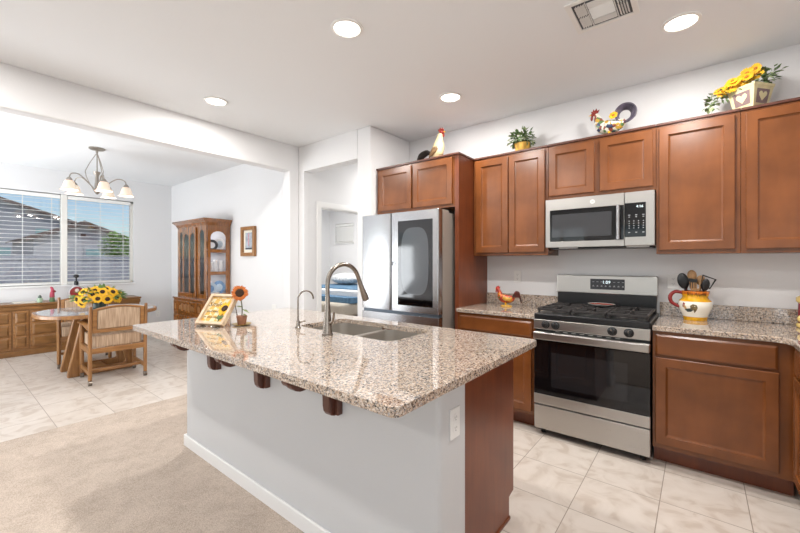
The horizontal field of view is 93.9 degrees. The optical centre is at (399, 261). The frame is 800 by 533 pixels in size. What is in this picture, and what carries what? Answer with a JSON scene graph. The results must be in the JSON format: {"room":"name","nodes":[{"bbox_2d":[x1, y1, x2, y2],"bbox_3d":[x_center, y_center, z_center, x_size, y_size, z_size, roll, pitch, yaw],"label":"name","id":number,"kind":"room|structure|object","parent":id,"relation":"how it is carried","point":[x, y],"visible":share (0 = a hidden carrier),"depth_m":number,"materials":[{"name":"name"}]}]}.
{"room":"kitchen","nodes":[
{"label":"kitchen","id":0,"kind":"room"},
{"bbox_2d":[0,162,170,322],"bbox_3d":[-5.749,-0.055,5.529,0.115,2.772,4.260,0,0,39],"label":"wall","id":1,"kind":"structure","parent":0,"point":[151,202],"depth_m":6.76,"materials":[{"name":"white paint"}]},
{"bbox_2d":[0,189,60,285],"bbox_3d":[-5.656,-0.349,5.601,0.056,1.410,0.850,0,0,39],"label":"window blind","id":2,"kind":"object","parent":1,"relation":"attached to","point":[6,191],"visible":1,"depth_m":5.61,"materials":[{"name":"white plastic"}]},
{"bbox_2d":[0,188,134,288],"bbox_3d":[-5.371,-0.337,5.969,0.125,1.465,1.920,0,0,39],"label":"window","id":3,"kind":"structure","parent":1,"relation":"attached to","point":[63,207],"depth_m":5.95,"materials":[{"name":"white plastic"}]},
{"bbox_2d":[67,196,129,283],"bbox_3d":[-5.073,-0.349,6.330,0.056,1.410,0.844,0,0,39],"label":"window blind","id":4,"kind":"object","parent":1,"relation":"attached to","point":[68,197],"visible":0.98,"depth_m":6.33,"materials":[{"name":"white plastic"}]},
{"bbox_2d":[0,62,298,308],"bbox_3d":[-3.604,-0.056,1.912,0.142,2.774,7.288,0,0,39],"label":"wall","id":5,"kind":"structure","parent":0,"point":[23,92],"depth_m":3.48,"materials":[{"name":"white paint"}]},
{"bbox_2d":[0,394,303,532],"bbox_3d":[-1.862,1.325,0.016,5.030,0.012,6.100,0,0,39],"label":"floor","id":6,"kind":"structure","parent":0,"point":[132,470],"depth_m":2.21,"materials":[{"name":"beige carpet"}]},
{"bbox_2d":[171,129,357,319],"bbox_3d":[-2.424,-0.055,5.701,5.095,2.772,0.160,0,0,39],"label":"wall","id":7,"kind":"structure","parent":0,"point":[246,195],"depth_m":5.33,"materials":[{"name":"white paint"}]},
{"bbox_2d":[240,226,255,255],"bbox_3d":[-2.182,-0.292,5.375,0.370,0.425,0.043,0,0,39],"label":"framed picture","id":8,"kind":"object","parent":7,"relation":"attached to","point":[247,234],"visible":1,"depth_m":5.38,"materials":[{"name":"brown wood"}]},
{"bbox_2d":[245,232,251,249],"bbox_3d":[-2.177,-0.297,5.381,0.180,0.245,0.002,0,0,39],"label":"print","id":9,"kind":"object","parent":8,"relation":"attached to","point":[248,235],"depth_m":5.38},
{"bbox_2d":[322,210,329,283],"bbox_3d":[-2.801,-0.055,8.108,0.100,2.772,3.230,0,0,39],"label":"wall","id":10,"kind":"structure","parent":0,"point":[325,214],"depth_m":9.23,"materials":[{"name":"white paint"}]},
{"bbox_2d":[299,146,357,310],"bbox_3d":[-0.214,-0.055,5.988,0.130,2.772,3.312,0,0,39],"label":"wall","id":11,"kind":"structure","parent":0,"point":[339,185],"depth_m":4.77,"materials":[{"name":"white paint"}]},
{"bbox_2d":[317,201,357,311],"bbox_3d":[-0.821,0.276,5.213,0.148,2.110,0.950,0,0,39],"label":"trim","id":12,"kind":"structure","parent":11,"relation":"attached to","point":[321,206],"depth_m":4.84,"materials":[{"name":"white"}]},
{"bbox_2d":[330,211,357,283],"bbox_3d":[-0.500,-0.055,8.400,3.330,2.772,0.100,0,0,39],"label":"wall","id":13,"kind":"structure","parent":0,"point":[348,253],"depth_m":9.05,"materials":[{"name":"white paint"}]},
{"bbox_2d":[334,223,353,244],"bbox_3d":[-1.324,-0.669,9.043,0.680,0.500,0.125,0,0,39],"label":"window","id":14,"kind":"structure","parent":13,"relation":"in","point":[348,223],"depth_m":9.04,"materials":[{"name":"white plastic"}]},
{"bbox_2d":[336,223,352,242],"bbox_3d":[-1.329,-0.684,9.037,0.600,0.450,0.056,0,0,39],"label":"window blind","id":15,"kind":"object","parent":14,"relation":"attached to","point":[343,233],"visible":0.99,"depth_m":9.03,"materials":[{"name":"white"}]},
{"bbox_2d":[358,126,408,316],"bbox_3d":[-0.174,-0.055,4.279,0.196,2.772,0.692,0,0,39],"label":"wall","id":16,"kind":"structure","parent":0,"point":[377,148],"depth_m":4.03,"materials":[{"name":"white paint"}]},
{"bbox_2d":[0,0,799,185],"bbox_3d":[-2.063,-1.491,2.865,9.400,0.100,10.900,0,0,39],"label":"ceiling","id":17,"kind":"structure","parent":0,"point":[282,72],"depth_m":2.68,"materials":[{"name":"white paint"}]},
{"bbox_2d":[59,146,133,198],"bbox_3d":[-3.831,-1.148,4.739,0.723,0.586,0.751,0,0,39],"label":"chandelier","id":18,"kind":"object","parent":17,"relation":"hanging from","point":[101,185],"visible":1,"depth_m":4.73,"materials":[{"name":"white glass"}]},
{"bbox_2d":[203,96,227,105],"bbox_3d":[-1.651,-1.437,3.355,0.200,0.012,0.200,0,0,39],"label":"recessed light","id":19,"kind":"object","parent":17,"relation":"in","point":[212,100],"visible":1,"depth_m":3.35,"materials":[{"name":"white plastic"}]},
{"bbox_2d":[331,18,362,38],"bbox_3d":[-0.327,-1.437,2.307,0.200,0.012,0.200,0,0,39],"label":"recessed light","id":20,"kind":"object","parent":17,"relation":"in","point":[349,28],"visible":1,"depth_m":2.30,"materials":[{"name":"white plastic"}]},
{"bbox_2d":[439,92,461,102],"bbox_3d":[0.442,-1.437,3.273,0.200,0.012,0.200,0,0,39],"label":"recessed light","id":21,"kind":"object","parent":17,"relation":"in","point":[448,97],"visible":1,"depth_m":3.27,"materials":[{"name":"white plastic"}]},
{"bbox_2d":[564,0,639,34],"bbox_3d":[1.153,-1.435,2.132,0.330,0.012,0.330,0,0,39],"label":"ceiling vent","id":22,"kind":"object","parent":17,"relation":"in","point":[583,14],"visible":1,"depth_m":2.15,"materials":[{"name":"white plastic"}]},
{"bbox_2d":[661,11,701,32],"bbox_3d":[1.690,-1.437,2.249,0.200,0.012,0.200,0,0,39],"label":"recessed light","id":23,"kind":"object","parent":17,"relation":"in","point":[682,21],"visible":1,"depth_m":2.24,"materials":[{"name":"white plastic"}]},
{"bbox_2d":[0,335,799,532],"bbox_3d":[-2.063,1.391,2.865,9.400,0.120,10.900,0,0,39],"label":"floor","id":24,"kind":"structure","parent":0,"point":[562,483],"depth_m":2.35,"materials":[{"name":"tile"}]},
{"bbox_2d":[0,295,140,358],"bbox_3d":[-5.358,0.963,5.552,0.427,0.735,2.485,0,0,39],"label":"sideboard","id":25,"kind":"object","parent":24,"relation":"on","point":[21,334],"visible":0.52,"depth_m":5.33,"materials":[{"name":"brown wood"}]},
{"bbox_2d":[11,301,37,303],"bbox_3d":[-5.441,0.591,5.462,0.280,0.008,0.300,0,0,39],"label":"mat","id":26,"kind":"object","parent":25,"relation":"on","point":[21,302],"visible":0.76,"depth_m":5.38,"materials":[{"name":"beige fabric"}]},
{"bbox_2d":[37,295,42,302],"bbox_3d":[-5.247,0.540,5.448,0.068,0.109,0.068,0,0,39],"label":"glass cup","id":27,"kind":"object","parent":25,"relation":"on","point":[39,299],"visible":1,"depth_m":5.43,"materials":[{"name":"green glass"}]},
{"bbox_2d":[49,287,55,301],"bbox_3d":[-5.195,0.483,5.593,0.066,0.224,0.077,0,0,39],"label":"figurine","id":28,"kind":"object","parent":25,"relation":"on","point":[52,292],"visible":1,"depth_m":5.57,"materials":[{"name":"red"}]},
{"bbox_2d":[68,274,82,294],"bbox_3d":[-5.070,0.396,5.857,0.101,0.396,0.190,0,0,39],"label":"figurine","id":29,"kind":"object","parent":25,"relation":"on","point":[76,287],"visible":0.77,"depth_m":5.83,"materials":[{"name":"red ceramic"}]},
{"bbox_2d":[57,296,111,368],"bbox_3d":[-4.215,0.903,4.995,0.597,0.854,0.568,0,0,-42],"label":"dining chair","id":30,"kind":"object","parent":24,"relation":"on","point":[63,328],"visible":0.38,"depth_m":4.68,"materials":[{"name":"brown wood"}]},
{"bbox_2d":[61,322,71,336],"bbox_3d":[-4.194,0.872,4.972,0.464,0.123,0.480,0,0,-42],"label":"seat cushion","id":31,"kind":"object","parent":30,"relation":"on","point":[65,326],"depth_m":4.68,"materials":[{"name":"fabric"}]},
{"bbox_2d":[65,298,91,307],"bbox_3d":[-4.380,0.614,5.176,0.384,0.229,0.069,0,0,-42],"label":"cushion","id":32,"kind":"object","parent":30,"relation":"on","point":[67,304],"depth_m":5.08,"materials":[{"name":"fabric"}]},
{"bbox_2d":[32,304,156,377],"bbox_3d":[-3.741,0.960,4.641,1.100,0.742,1.170,0,0,39],"label":"dining table","id":33,"kind":"object","parent":24,"relation":"on","point":[70,364],"visible":0.62,"depth_m":4.51,"materials":[{"name":"brown wood"}]},
{"bbox_2d":[69,283,126,308],"bbox_3d":[-3.756,0.428,4.666,0.478,0.320,0.608,0,0,39],"label":"sunflower vase","id":34,"kind":"object","parent":33,"relation":"on","point":[101,295],"visible":0.99,"depth_m":4.57,"materials":[{"name":"yellow"}]},
{"bbox_2d":[77,303,147,385],"bbox_3d":[-3.321,0.903,4.341,0.568,0.854,0.597,0,0,42],"label":"dining chair","id":35,"kind":"object","parent":24,"relation":"on","point":[109,326],"visible":0.89,"depth_m":4.18,"materials":[{"name":"brown wood"}]},
{"bbox_2d":[84,329,141,347],"bbox_3d":[-3.344,0.872,4.361,0.480,0.123,0.464,0,0,42],"label":"seat cushion","id":36,"kind":"object","parent":35,"relation":"on","point":[109,339],"depth_m":4.22,"materials":[{"name":"fabric"}]},
{"bbox_2d":[97,306,139,328],"bbox_3d":[-3.137,0.614,4.178,0.069,0.229,0.384,0,0,42],"label":"cushion","id":37,"kind":"object","parent":35,"relation":"on","point":[108,317],"depth_m":4.15,"materials":[{"name":"fabric"}]},
{"bbox_2d":[172,217,231,319],"bbox_3d":[-3.132,0.348,5.860,1.134,1.965,0.444,0,0,39],"label":"china hutch","id":38,"kind":"object","parent":24,"relation":"on","point":[196,255],"visible":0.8,"depth_m":5.67,"materials":[{"name":"brown wood"}]},
{"bbox_2d":[180,232,181,291],"bbox_3d":[-3.504,0.006,5.995,0.100,0.950,0.003,0,0,39],"label":"glass light","id":39,"kind":"object","parent":38,"relation":"attached to","point":[180,232],"depth_m":6.00,"materials":[{"name":"clear glass"}]},
{"bbox_2d":[184,234,188,291],"bbox_3d":[-3.358,0.023,5.878,0.185,0.915,0.003,0,0,39],"label":"glass light","id":40,"kind":"object","parent":38,"relation":"attached to","point":[186,236],"depth_m":5.88,"materials":[{"name":"clear glass"}]},
{"bbox_2d":[190,233,193,292],"bbox_3d":[-3.182,0.023,5.737,0.185,0.915,0.003,0,0,39],"label":"glass light","id":41,"kind":"object","parent":38,"relation":"attached to","point":[191,234],"depth_m":5.75,"materials":[{"name":"clear glass"}]},
{"bbox_2d":[200,230,203,293],"bbox_3d":[-2.930,0.006,5.536,0.140,0.950,0.003,0,0,39],"label":"glass light","id":42,"kind":"object","parent":38,"relation":"attached to","point":[201,231],"depth_m":5.54,"materials":[{"name":"clear glass"}]},
{"bbox_2d":[211,282,216,293],"bbox_3d":[-2.843,0.403,5.605,0.190,0.189,0.039,0,0,-19],"label":"plate","id":43,"kind":"object","parent":38,"relation":"on","point":[213,285],"visible":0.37,"depth_m":5.62,"materials":[{"name":"blue ceramic"}]},
{"bbox_2d":[211,240,217,248],"bbox_3d":[-2.825,-0.249,5.611,0.170,0.169,0.037,0,0,-23],"label":"plate","id":44,"kind":"object","parent":38,"relation":"on","point":[214,244],"visible":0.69,"depth_m":5.63,"materials":[{"name":"grey ceramic"}]},
{"bbox_2d":[213,260,217,271],"bbox_3d":[-2.795,0.069,5.657,0.080,0.199,0.094,0,0,-5],"label":"pitcher","id":45,"kind":"object","parent":38,"relation":"on","point":[215,262],"visible":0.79,"depth_m":5.63,"materials":[{"name":"white ceramic"}]},
{"bbox_2d":[215,281,224,292],"bbox_3d":[-2.755,0.393,5.690,0.210,0.208,0.041,0,0,11],"label":"plate","id":46,"kind":"object","parent":38,"relation":"on","point":[220,285],"visible":0.8,"depth_m":5.69,"materials":[{"name":"blue ceramic"}]},
{"bbox_2d":[215,238,224,248],"bbox_3d":[-2.748,-0.264,5.684,0.200,0.199,0.040,0,0,11],"label":"plate","id":47,"kind":"object","parent":38,"relation":"on","point":[221,243],"visible":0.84,"depth_m":5.69,"materials":[{"name":"white ceramic"}]},
{"bbox_2d":[218,260,223,270],"bbox_3d":[-2.732,0.074,5.704,0.080,0.189,0.094,0,0,-5],"label":"pitcher","id":48,"kind":"object","parent":38,"relation":"on","point":[221,266],"visible":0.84,"depth_m":5.68,"materials":[{"name":"white ceramic"}]},
{"bbox_2d":[170,328,512,532],"bbox_3d":[-0.534,0.890,2.231,2.185,0.881,1.075,0,0,39],"label":"kitchen island","id":49,"kind":"object","parent":24,"relation":"on","point":[324,464],"visible":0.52,"depth_m":1.74,"materials":[{"name":"grey paint"}]},
{"bbox_2d":[133,308,536,417],"bbox_3d":[-0.516,0.433,2.232,2.250,0.032,1.203,0,0,39],"label":"island countertop","id":50,"kind":"structure","parent":49,"relation":"on","point":[392,379],"depth_m":1.70,"materials":[{"name":"stone"}]},
{"bbox_2d":[195,293,237,327],"bbox_3d":[-1.193,0.316,2.472,0.219,0.200,0.233,0,0,18],"label":"sign","id":51,"kind":"object","parent":50,"relation":"on","point":[217,310],"visible":0.97,"depth_m":2.45,"materials":[{"name":"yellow wood"}]},
{"bbox_2d":[231,285,250,325],"bbox_3d":[-1.039,0.285,2.456,0.120,0.262,0.120,0,0,39],"label":"sunflower","id":52,"kind":"object","parent":50,"relation":"on","point":[239,293],"visible":1,"depth_m":2.45,"materials":[{"name":"orange metal"}]},
{"bbox_2d":[236,315,246,324],"bbox_3d":[-1.039,0.383,2.456,0.068,0.057,0.068,0,0,39],"label":"pot","id":53,"kind":"object","parent":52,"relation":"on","point":[241,319],"depth_m":2.43,"materials":[{"name":"orange ceramic"}]},
{"bbox_2d":[295,290,313,327],"bbox_3d":[-0.600,0.298,2.371,0.128,0.236,0.044,0,0,-34],"label":"water tap","id":54,"kind":"object","parent":50,"relation":"on","point":[298,321],"visible":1,"depth_m":2.35,"materials":[{"name":"silver metal"}]},
{"bbox_2d":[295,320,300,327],"bbox_3d":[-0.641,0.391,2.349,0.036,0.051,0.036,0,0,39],"label":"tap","id":55,"kind":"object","parent":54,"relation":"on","point":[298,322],"depth_m":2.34,"materials":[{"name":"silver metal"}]},
{"bbox_2d":[322,262,368,335],"bbox_3d":[-0.315,0.210,2.214,0.098,0.413,0.331,0,0,39],"label":"kitchen faucet","id":56,"kind":"object","parent":50,"relation":"on","point":[327,324],"visible":1,"depth_m":2.11,"materials":[{"name":"silver metal"}]},
{"bbox_2d":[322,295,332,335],"bbox_3d":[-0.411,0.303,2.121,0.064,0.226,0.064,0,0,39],"label":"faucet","id":57,"kind":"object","parent":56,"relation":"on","point":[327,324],"depth_m":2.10,"materials":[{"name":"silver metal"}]},
{"bbox_2d":[313,323,418,340],"bbox_3d":[-0.232,0.545,2.349,0.803,0.192,0.418,0,0,39],"label":"sink","id":58,"kind":"object","parent":50,"relation":"in","point":[370,332],"visible":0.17,"depth_m":2.46,"materials":[{"name":"silver metal"}]},
{"bbox_2d":[313,323,381,335],"bbox_3d":[-0.385,0.545,2.471,0.412,0.192,0.418,0,0,39],"label":"basin","id":59,"kind":"object","parent":58,"relation":"in","point":[344,328],"depth_m":2.68,"materials":[{"name":"silver metal"}]},
{"bbox_2d":[359,330,418,340],"bbox_3d":[-0.062,0.545,2.213,0.367,0.192,0.418,0,0,39],"label":"basin","id":60,"kind":"object","parent":58,"relation":"in","point":[384,335],"depth_m":2.42,"materials":[{"name":"silver metal"}]},
{"bbox_2d":[450,405,459,440],"bbox_3d":[0.210,0.616,1.428,0.008,0.116,0.072,0,0,39],"label":"wall outlet","id":61,"kind":"object","parent":49,"relation":"attached to","point":[455,412],"visible":1,"depth_m":1.42,"materials":[{"name":"white plastic"}]},
{"bbox_2d":[453,413,457,421],"bbox_3d":[0.213,0.596,1.426,0.002,0.032,0.033,0,0,39],"label":"receptacle","id":62,"kind":"object","parent":61,"relation":"attached to","point":[455,415],"depth_m":1.42,"materials":[{"name":"grey plastic"}]},
{"bbox_2d":[453,424,457,432],"bbox_3d":[0.213,0.636,1.426,0.002,0.032,0.033,0,0,39],"label":"receptacle","id":63,"kind":"object","parent":61,"relation":"attached to","point":[455,426],"depth_m":1.42,"materials":[{"name":"grey plastic"}]},
{"bbox_2d":[362,208,454,328],"bbox_3d":[0.204,0.431,3.834,0.928,1.800,0.755,0,0,39],"label":"refrigerator","id":64,"kind":"object","parent":24,"relation":"on","point":[408,258],"visible":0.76,"depth_m":3.45,"materials":[{"name":"silver metal"}]},
{"bbox_2d":[376,152,486,328],"bbox_3d":[0.324,0.168,3.929,1.010,2.326,0.611,0,0,39],"label":"tall cabinet","id":65,"kind":"object","parent":24,"relation":"on","point":[446,182],"visible":0.7,"depth_m":3.57,"materials":[{"name":"brown wood"}]},
{"bbox_2d":[417,128,444,159],"bbox_3d":[0.299,-1.176,3.853,0.384,0.359,0.133,0,0,39],"label":"rooster figurine","id":66,"kind":"object","parent":65,"relation":"on","point":[438,147],"visible":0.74,"depth_m":3.75,"materials":[{"name":"beige ceramic"}]},
{"bbox_2d":[458,312,535,424],"bbox_3d":[0.977,0.891,3.392,0.697,0.879,0.635,0,0,39],"label":"base cabinet","id":67,"kind":"object","parent":24,"relation":"on","point":[523,364],"visible":0.23,"depth_m":3.03,"materials":[{"name":"brown wood"}]},
{"bbox_2d":[456,292,557,318],"bbox_3d":[0.976,0.383,3.389,0.699,0.136,0.643,0,0,39],"label":"countertop","id":68,"kind":"structure","parent":67,"relation":"on","point":[530,303],"depth_m":3.43,"materials":[{"name":"stone"}]},
{"bbox_2d":[495,286,521,306],"bbox_3d":[0.998,0.319,3.466,0.251,0.193,0.088,0,0,39],"label":"rooster figurine","id":69,"kind":"object","parent":68,"relation":"on","point":[503,298],"visible":1,"depth_m":3.44,"materials":[{"name":"orange ceramic"}]},
{"bbox_2d":[533,274,658,459],"bbox_3d":[1.524,0.723,2.903,0.756,1.215,0.674,0,0,39],"label":"gas range","id":70,"kind":"object","parent":24,"relation":"on","point":[593,365],"visible":1,"depth_m":2.69,"materials":[{"name":"silver metal"}]},
{"bbox_2d":[536,328,652,459],"bbox_3d":[1.539,0.878,2.923,0.748,0.905,0.601,0,0,39],"label":"oven","id":71,"kind":"object","parent":70,"relation":"in","point":[545,330],"depth_m":2.57,"materials":[{"name":"silver metal"}]},
{"bbox_2d":[534,307,658,328],"bbox_3d":[1.530,0.420,2.912,0.756,0.046,0.620,0,0,39],"label":"cooktop","id":72,"kind":"object","parent":70,"relation":"in","point":[559,317],"depth_m":2.67,"materials":[{"name":"black metal"}]},
{"bbox_2d":[588,303,615,305],"bbox_3d":[1.627,0.348,3.021,0.200,0.016,0.150,0,0,39],"label":"spoon rest","id":73,"kind":"object","parent":70,"relation":"on","point":[594,304],"visible":1,"depth_m":3.02,"materials":[{"name":"white ceramic"}]},
{"bbox_2d":[653,331,796,495],"bbox_3d":[2.106,0.891,2.490,0.658,0.879,0.635,0,0,39],"label":"base cabinet","id":74,"kind":"object","parent":24,"relation":"on","point":[723,407],"visible":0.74,"depth_m":2.24,"materials":[{"name":"brown wood"}]},
{"bbox_2d":[793,350,799,494],"bbox_3d":[1.938,0.891,1.268,0.650,0.879,1.480,0,0,39],"label":"base cabinet","id":75,"kind":"object","parent":24,"relation":"on","point":[796,380],"visible":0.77,"depth_m":1.97,"materials":[{"name":"brown wood"}]},
{"bbox_2d":[652,302,799,351],"bbox_3d":[1.882,0.383,1.708,1.287,0.136,2.138,0,0,39],"label":"countertop","id":76,"kind":"structure","parent":75,"relation":"on","point":[777,325],"depth_m":2.48,"materials":[{"name":"stone"}]},
{"bbox_2d":[668,290,712,320],"bbox_3d":[2.105,0.311,2.696,0.197,0.211,0.233,0,0,-32],"label":"jug","id":77,"kind":"object","parent":76,"relation":"on","point":[694,306],"visible":0.98,"depth_m":2.62,"materials":[{"name":"white"}]},
{"bbox_2d":[677,273,688,290],"bbox_3d":[2.057,0.235,2.702,0.089,0.305,0.028,0,0,39],"label":"spoon","id":78,"kind":"object","parent":77,"relation":"in","point":[682,279],"visible":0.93,"depth_m":2.70,"materials":[{"name":"black plastic"}]},
{"bbox_2d":[687,270,696,278],"bbox_3d":[2.130,0.223,2.729,0.026,0.326,0.054,0,0,-39],"label":"wooden spoon","id":79,"kind":"object","parent":77,"relation":"in","point":[691,274],"visible":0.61,"depth_m":2.72,"materials":[{"name":"brown wood"}]},
{"bbox_2d":[688,278,696,288],"bbox_3d":[2.106,0.253,2.688,0.052,0.267,0.012,0,0,39],"label":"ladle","id":80,"kind":"object","parent":77,"relation":"in","point":[690,279],"visible":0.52,"depth_m":2.69,"materials":[{"name":"black plastic"}]},
{"bbox_2d":[689,281,700,291],"bbox_3d":[2.089,0.262,2.647,0.064,0.250,0.038,0,0,39],"label":"slotted turner","id":81,"kind":"object","parent":77,"relation":"in","point":[694,288],"visible":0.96,"depth_m":2.64,"materials":[{"name":"brown wood"}]},
{"bbox_2d":[696,275,704,291],"bbox_3d":[2.160,0.242,2.686,0.052,0.289,0.027,0,0,22],"label":"wooden spoon","id":82,"kind":"object","parent":77,"relation":"in","point":[699,277],"visible":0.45,"depth_m":2.68,"materials":[{"name":"brown wood"}]},
{"bbox_2d":[696,275,704,284],"bbox_3d":[2.160,0.134,2.686,0.054,0.072,0.024,0,0,39],"label":"spoon bowl","id":83,"kind":"object","parent":82,"relation":"on","point":[699,277],"depth_m":2.68,"materials":[{"name":"brown wood"}]},
{"bbox_2d":[701,279,709,291],"bbox_3d":[2.126,0.253,2.624,0.031,0.269,0.078,0,0,-20],"label":"server","id":84,"kind":"object","parent":77,"relation":"in","point":[705,284],"visible":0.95,"depth_m":2.60,"materials":[{"name":"black plastic"}]},
{"bbox_2d":[700,275,716,291],"bbox_3d":[2.152,0.239,2.645,0.134,0.297,0.012,0,0,43],"label":"strainer","id":85,"kind":"object","parent":77,"relation":"in","point":[702,275],"visible":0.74,"depth_m":2.62,"materials":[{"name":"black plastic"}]},
{"bbox_2d":[796,296,799,327],"bbox_3d":[2.576,0.291,2.329,0.152,0.250,0.156,0,0,39],"label":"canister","id":86,"kind":"object","parent":76,"relation":"on","point":[797,297],"visible":1,"depth_m":2.35,"materials":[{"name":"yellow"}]},
{"bbox_2d":[409,44,799,315],"bbox_3d":[1.645,-0.055,3.345,4.205,2.772,0.120,0,0,39],"label":"wall","id":87,"kind":"structure","parent":0,"point":[750,280],"depth_m":2.98,"materials":[{"name":"white paint"}]},
{"bbox_2d":[474,145,557,255],"bbox_3d":[1.076,-0.525,3.513,0.699,0.940,0.323,0,0,39],"label":"upper cabinet","id":88,"kind":"object","parent":87,"relation":"attached to","point":[511,188],"visible":0.84,"depth_m":3.37,"materials":[{"name":"brown wood"}]},
{"bbox_2d":[507,125,536,150],"bbox_3d":[1.129,-1.126,3.478,0.285,0.259,0.247,0,0,39],"label":"potted plant","id":89,"kind":"object","parent":88,"relation":"on","point":[518,144],"visible":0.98,"depth_m":3.43,"materials":[{"name":"green plant"}]},
{"bbox_2d":[514,271,520,282],"bbox_3d":[1.150,0.146,3.658,0.072,0.116,0.008,0,0,39],"label":"wall outlet","id":90,"kind":"object","parent":87,"relation":"attached to","point":[517,274],"visible":1,"depth_m":3.65,"materials":[{"name":"white plastic"}]},
{"bbox_2d":[487,292,557,305],"bbox_3d":[1.170,0.365,3.632,0.699,0.102,0.020,0,0,39],"label":"backsplash","id":91,"kind":"structure","parent":87,"relation":"attached to","point":[526,299],"depth_m":3.57,"materials":[{"name":"stone"}]},
{"bbox_2d":[548,124,655,199],"bbox_3d":[1.647,-0.759,3.057,0.758,0.473,0.323,0,0,39],"label":"upper cabinet","id":92,"kind":"object","parent":87,"relation":"attached to","point":[623,161],"visible":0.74,"depth_m":2.91,"materials":[{"name":"brown wood"}]},
{"bbox_2d":[546,190,655,249],"bbox_3d":[1.613,-0.308,3.015,0.756,0.407,0.427,0,0,39],"label":"microwave","id":93,"kind":"object","parent":92,"relation":"attached to","point":[627,220],"visible":1,"depth_m":2.87,"materials":[{"name":"silver metal"}]},
{"bbox_2d":[590,102,636,133],"bbox_3d":[1.712,-1.131,3.016,0.348,0.270,0.134,0,0,39],"label":"rooster figurine","id":94,"kind":"object","parent":92,"relation":"on","point":[607,126],"visible":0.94,"depth_m":2.98,"materials":[{"name":"ceramic"}]},
{"bbox_2d":[609,111,616,118],"bbox_3d":[1.689,-1.162,2.963,0.068,0.067,0.022,0,0,39],"label":"flower","id":95,"kind":"object","parent":94,"relation":"on","point":[614,114],"depth_m":2.96,"materials":[{"name":"yellow ceramic"}]},
{"bbox_2d":[667,274,678,288],"bbox_3d":[2.111,0.153,2.890,0.072,0.116,0.008,0,0,39],"label":"wall outlet","id":96,"kind":"object","parent":87,"relation":"attached to","point":[672,283],"visible":0.99,"depth_m":2.89,"materials":[{"name":"white plastic"}]},
{"bbox_2d":[656,108,740,254],"bbox_3d":[2.122,-0.525,2.678,0.453,0.940,0.323,0,0,39],"label":"upper cabinet","id":97,"kind":"object","parent":87,"relation":"attached to","point":[698,158],"visible":1,"depth_m":2.55,"materials":[{"name":"brown wood"}]},
{"bbox_2d":[660,302,797,324],"bbox_3d":[2.535,0.365,2.542,1.265,0.102,0.020,0,0,39],"label":"backsplash","id":98,"kind":"structure","parent":87,"relation":"attached to","point":[726,312],"depth_m":2.61,"materials":[{"name":"stone"}]},
{"bbox_2d":[739,97,799,253],"bbox_3d":[2.625,-0.525,2.275,0.833,0.940,0.323,0,0,39],"label":"upper cabinet","id":99,"kind":"object","parent":87,"relation":"attached to","point":[770,132],"visible":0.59,"depth_m":2.33,"materials":[{"name":"brown wood"}]},
{"bbox_2d":[702,63,787,113],"bbox_3d":[2.318,-1.151,2.525,0.443,0.308,0.244,0,0,39],"label":"flower planter","id":100,"kind":"object","parent":99,"relation":"on","point":[741,92],"visible":1,"depth_m":2.47,"materials":[{"name":"beige paint"}]},
{"bbox_3d":[-1.501,1.325,7.068,3.230,0.012,3.230,0,0,39],"label":"floor","id":101,"kind":"structure","parent":0,"visible":0},
{"bbox_2d":[322,283,357,315],"bbox_3d":[-1.191,0.921,7.640,2.000,0.820,1.810,0,0,39],"label":"bed","id":102,"kind":"object","parent":101,"relation":"on","point":[343,297],"visible":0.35,"depth_m":6.68,"materials":[{"name":"blue fabric"}]},
{"bbox_2d":[322,288,357,296],"bbox_3d":[-1.069,0.586,7.793,1.920,0.090,1.400,0,0,39],"label":"quilt","id":103,"kind":"object","parent":102,"relation":"on","point":[348,292],"depth_m":7.01,"materials":[{"name":"white fabric"}]},
{"bbox_2d":[322,301,357,315],"bbox_3d":[-1.194,0.841,7.636,1.960,0.220,1.800,0,0,39],"label":"blanket","id":104,"kind":"object","parent":102,"relation":"on","point":[350,308],"depth_m":6.50,"materials":[{"name":"beige fabric"}]},
{"bbox_2d":[331,273,356,283],"bbox_3d":[-1.196,0.376,8.355,0.820,0.260,0.560,0,0,39],"label":"pillow","id":105,"kind":"object","parent":102,"relation":"on","point":[341,278],"visible":0.88,"depth_m":8.11,"materials":[{"name":"white fabric"}]},
{"label":"outside","id":106,"kind":"structure","parent":0,"visible":0},
{"bbox_3d":[-24.302,1.581,32.222,61.800,0.200,100.000,0,0,39],"label":"ground","id":107,"kind":"structure","parent":106,"visible":0},
{"bbox_2d":[0,197,76,255],"bbox_3d":[-39.028,-2.694,30.101,9.440,8.350,18.300,0,0,39],"label":"house","id":108,"kind":"structure","parent":107,"relation":"on","point":[44,224],"depth_m":31.66,"materials":[{"name":"grey paint"}]},
{"bbox_2d":[0,255,128,283],"bbox_3d":[-9.299,0.681,12.552,0.300,1.700,36.000,0,0,39],"label":"fence","id":109,"kind":"object","parent":107,"relation":"on","point":[47,265],"visible":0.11,"depth_m":11.16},
{"bbox_2d":[5,221,128,256],"bbox_3d":[-22.721,-0.529,26.478,9.440,4.020,6.400,0,0,39],"label":"house","id":110,"kind":"structure","parent":107,"relation":"on","point":[44,246],"depth_m":23.00,"materials":[{"name":"grey paint"}]},
{"bbox_2d":[97,231,128,256],"bbox_3d":[-13.100,0.028,17.257,1.461,2.922,1.473,0,0,39],"label":"tree","id":111,"kind":"object","parent":107,"relation":"on","point":[114,237],"visible":0.65,"depth_m":17.02,"materials":[{"name":"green plant"}]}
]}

